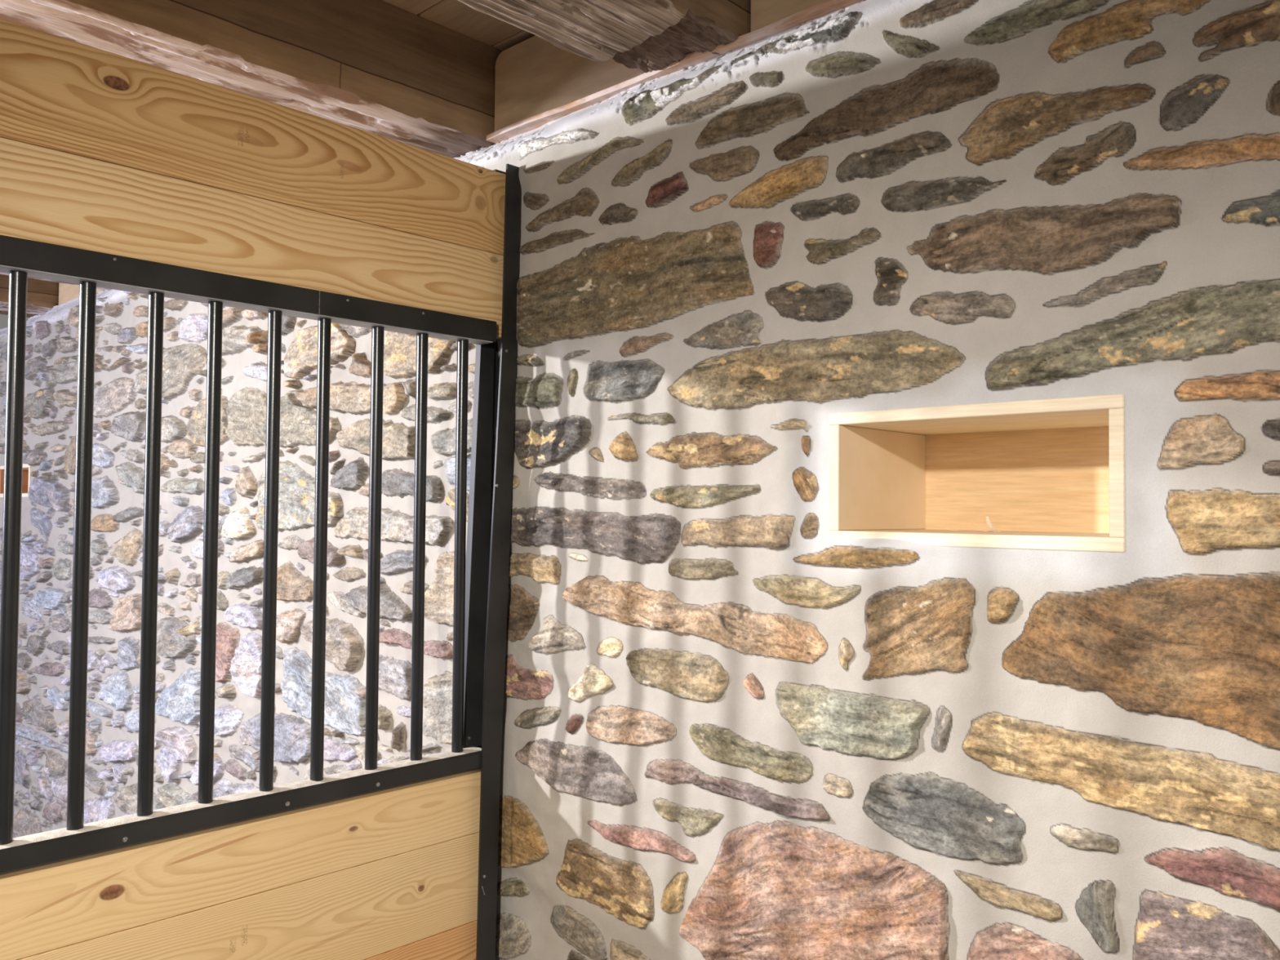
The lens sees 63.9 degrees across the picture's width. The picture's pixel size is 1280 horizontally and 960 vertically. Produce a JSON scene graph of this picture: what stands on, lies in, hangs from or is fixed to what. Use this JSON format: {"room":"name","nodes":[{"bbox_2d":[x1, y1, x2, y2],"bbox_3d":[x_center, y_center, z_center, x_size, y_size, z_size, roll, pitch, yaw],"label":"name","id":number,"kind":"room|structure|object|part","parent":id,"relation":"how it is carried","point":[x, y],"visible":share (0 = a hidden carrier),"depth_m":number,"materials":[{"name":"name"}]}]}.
{"room":"farm building","nodes":[
{"label":"farm building","id":0,"kind":"room"},
{"bbox_2d":[0,0,535,317],"bbox_3d":[-2.359,-1.123,1.750,8.200,0.035,4.738,-1,-2,44],"label":"ceiling","id":1,"kind":"structure","parent":0,"point":[455,15],"depth_m":2.40,"materials":[{"name":"brown wood"}]},
{"bbox_2d":[0,274,58,315],"bbox_3d":[-3.939,-0.944,3.561,0.199,0.246,3.476,-1,-2,44],"label":"ceiling beam","id":2,"kind":"structure","parent":1,"relation":"attached to","point":[42,295],"depth_m":4.68,"materials":[{"name":"brown wood"}]},
{"bbox_2d":[0,272,111,290],"bbox_3d":[-3.318,-0.955,2.970,0.224,0.248,3.476,-1,-2,44],"label":"ceiling beam","id":3,"kind":"structure","parent":1,"relation":"attached to","point":[4,273],"depth_m":4.10,"materials":[{"name":"brown wood"}]},
{"bbox_2d":[0,0,502,158],"bbox_3d":[-1.628,-0.986,1.377,0.258,0.247,3.498,-1,-2,44],"label":"ceiling beam","id":4,"kind":"structure","parent":1,"relation":"attached to","point":[377,67],"depth_m":2.21,"materials":[{"name":"brown wood"}]},
{"bbox_2d":[457,0,751,73],"bbox_3d":[-1.059,-0.990,0.835,0.269,0.259,3.498,-1,-2,44],"label":"ceiling beam","id":5,"kind":"structure","parent":1,"relation":"attached to","point":[644,36],"depth_m":1.90,"materials":[{"name":"brown wood"}]},
{"bbox_2d":[0,0,1279,959],"bbox_3d":[-1.014,0.457,3.358,7.910,2.559,0.611,-1,-2,44],"label":"wall","id":6,"kind":"structure","parent":0,"point":[731,730],"depth_m":1.79,"materials":[{"name":"stone"}]},
{"bbox_2d":[0,463,31,497],"bbox_3d":[-2.919,0.008,5.028,0.480,0.160,0.266,-1,-2,44],"label":"box","id":7,"kind":"object","parent":6,"relation":"attached to","point":[26,477],"visible":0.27,"depth_m":5.09,"materials":[{"name":"brown wood"}]},
{"bbox_2d":[58,282,104,305],"bbox_3d":[-2.411,-0.902,4.549,0.640,0.209,0.105,-1,-2,44],"label":"blocking timber","id":8,"kind":"object","parent":6,"relation":"on","point":[67,292],"visible":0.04,"depth_m":4.64,"materials":[{"name":"brown wood"}]},
{"bbox_2d":[494,35,642,131],"bbox_3d":[-0.132,-0.945,2.380,0.522,0.209,0.105,-1,-2,44],"label":"blocking timber","id":9,"kind":"object","parent":6,"relation":"on","point":[534,76],"visible":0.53,"depth_m":2.40,"materials":[{"name":"brown wood"}]},
{"bbox_2d":[486,0,866,143],"bbox_3d":[0.366,-0.846,1.834,1.974,0.022,0.084,-1,-2,44],"label":"wall plate","id":10,"kind":"object","parent":6,"relation":"on","point":[825,7],"visible":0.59,"depth_m":2.07,"materials":[{"name":"brown wood"}]},
{"bbox_2d":[751,0,826,31],"bbox_3d":[0.520,-0.957,1.760,0.746,0.209,0.105,-1,-2,44],"label":"blocking timber","id":11,"kind":"object","parent":6,"relation":"on","point":[764,13],"visible":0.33,"depth_m":1.94,"materials":[{"name":"brown wood"}]},
{"bbox_2d":[828,394,1124,552],"bbox_3d":[0.607,-0.003,1.707,0.483,0.222,0.316,-1,-2,44],"label":"box","id":12,"kind":"object","parent":6,"relation":"attached to","point":[1046,474],"visible":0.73,"depth_m":1.79,"materials":[{"name":"brown wood"}]},
{"bbox_2d":[986,516,999,531],"bbox_3d":[0.611,0.076,1.778,0.012,0.026,0.035,1,-2,-11],"label":"cheese shaving","id":13,"kind":"object","parent":12,"relation":"on","point":[992,528],"visible":1,"depth_m":1.78,"materials":[{"name":"beige food"}]},
{"bbox_3d":[0.711,0.001,1.817,0.483,0.222,0.012,-1,-2,44],"label":"panel","id":14,"kind":"part","parent":12,"relation":"part of","materials":[{"name":"brown wood"}]},
{"bbox_3d":[-2.488,1.724,1.559,8.200,0.100,4.120,-1,-2,44],"label":"floor","id":15,"kind":"structure","parent":0,"visible":0},
{"bbox_2d":[465,163,521,959],"bbox_3d":[-0.345,0.497,2.315,0.080,2.432,0.134,-1,-2,44],"label":"steel post","id":16,"kind":"object","parent":15,"relation":"on","point":[504,364],"visible":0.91,"depth_m":2.30,"materials":[{"name":"metal"}]},
{"bbox_2d":[0,235,496,875],"bbox_3d":[-1.387,0.102,1.227,0.064,0.997,3.070,-1,-2,44],"label":"grille","id":17,"kind":"object","parent":16,"relation":"attached to","point":[22,259],"visible":0.99,"depth_m":1.86,"materials":[{"name":"black metal"}]},
{"bbox_2d":[0,746,481,848],"bbox_3d":[-1.405,0.557,1.196,0.047,0.004,3.024,-1,-2,44],"label":"ledge","id":18,"kind":"object","parent":17,"relation":"on","point":[27,839],"visible":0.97,"depth_m":1.86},
{"bbox_3d":[-1.402,0.579,1.196,0.052,0.040,3.030,-1,-2,44],"label":"rail","id":19,"kind":"part","parent":17,"relation":"part of","materials":[{"name":"black metal"}]},
{"bbox_3d":[-1.389,-0.374,1.228,0.052,0.047,3.043,-1,-2,44],"label":"rail","id":20,"kind":"part","parent":17,"relation":"part of","materials":[{"name":"black metal"}]},
{"bbox_2d":[0,137,503,339],"bbox_3d":[-1.386,-0.462,1.258,0.040,0.190,3.087,-1,-2,44],"label":"wooden board","id":21,"kind":"object","parent":17,"relation":"on","point":[47,195],"visible":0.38,"depth_m":1.89,"materials":[{"name":"brown wood"}]},
{"bbox_2d":[0,17,505,255],"bbox_3d":[-1.384,-0.652,1.264,0.040,0.188,3.087,-1,-2,44],"label":"wooden board","id":22,"kind":"object","parent":21,"relation":"on","point":[58,93],"visible":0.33,"depth_m":1.89,"materials":[{"name":"brown wood"}]},
{"bbox_2d":[364,920,476,959],"bbox_3d":[-1.415,1.035,1.199,0.040,0.192,3.040,-1,-2,44],"label":"wooden board","id":23,"kind":"object","parent":16,"relation":"attached to","point":[459,943],"visible":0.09,"depth_m":2.21,"materials":[{"name":"brown wood"}]},
{"bbox_2d":[17,831,479,959],"bbox_3d":[-1.412,0.842,1.205,0.040,0.192,3.043,-1,-2,44],"label":"wooden board","id":24,"kind":"object","parent":23,"relation":"on","point":[365,911],"visible":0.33,"depth_m":2.02,"materials":[{"name":"brown wood"}]},
{"bbox_2d":[0,768,480,959],"bbox_3d":[-1.410,0.659,1.212,0.040,0.172,3.046,-1,-2,44],"label":"wooden board","id":25,"kind":"object","parent":24,"relation":"on","point":[46,908],"visible":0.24,"depth_m":1.86,"materials":[{"name":"brown wood"}]}
]}

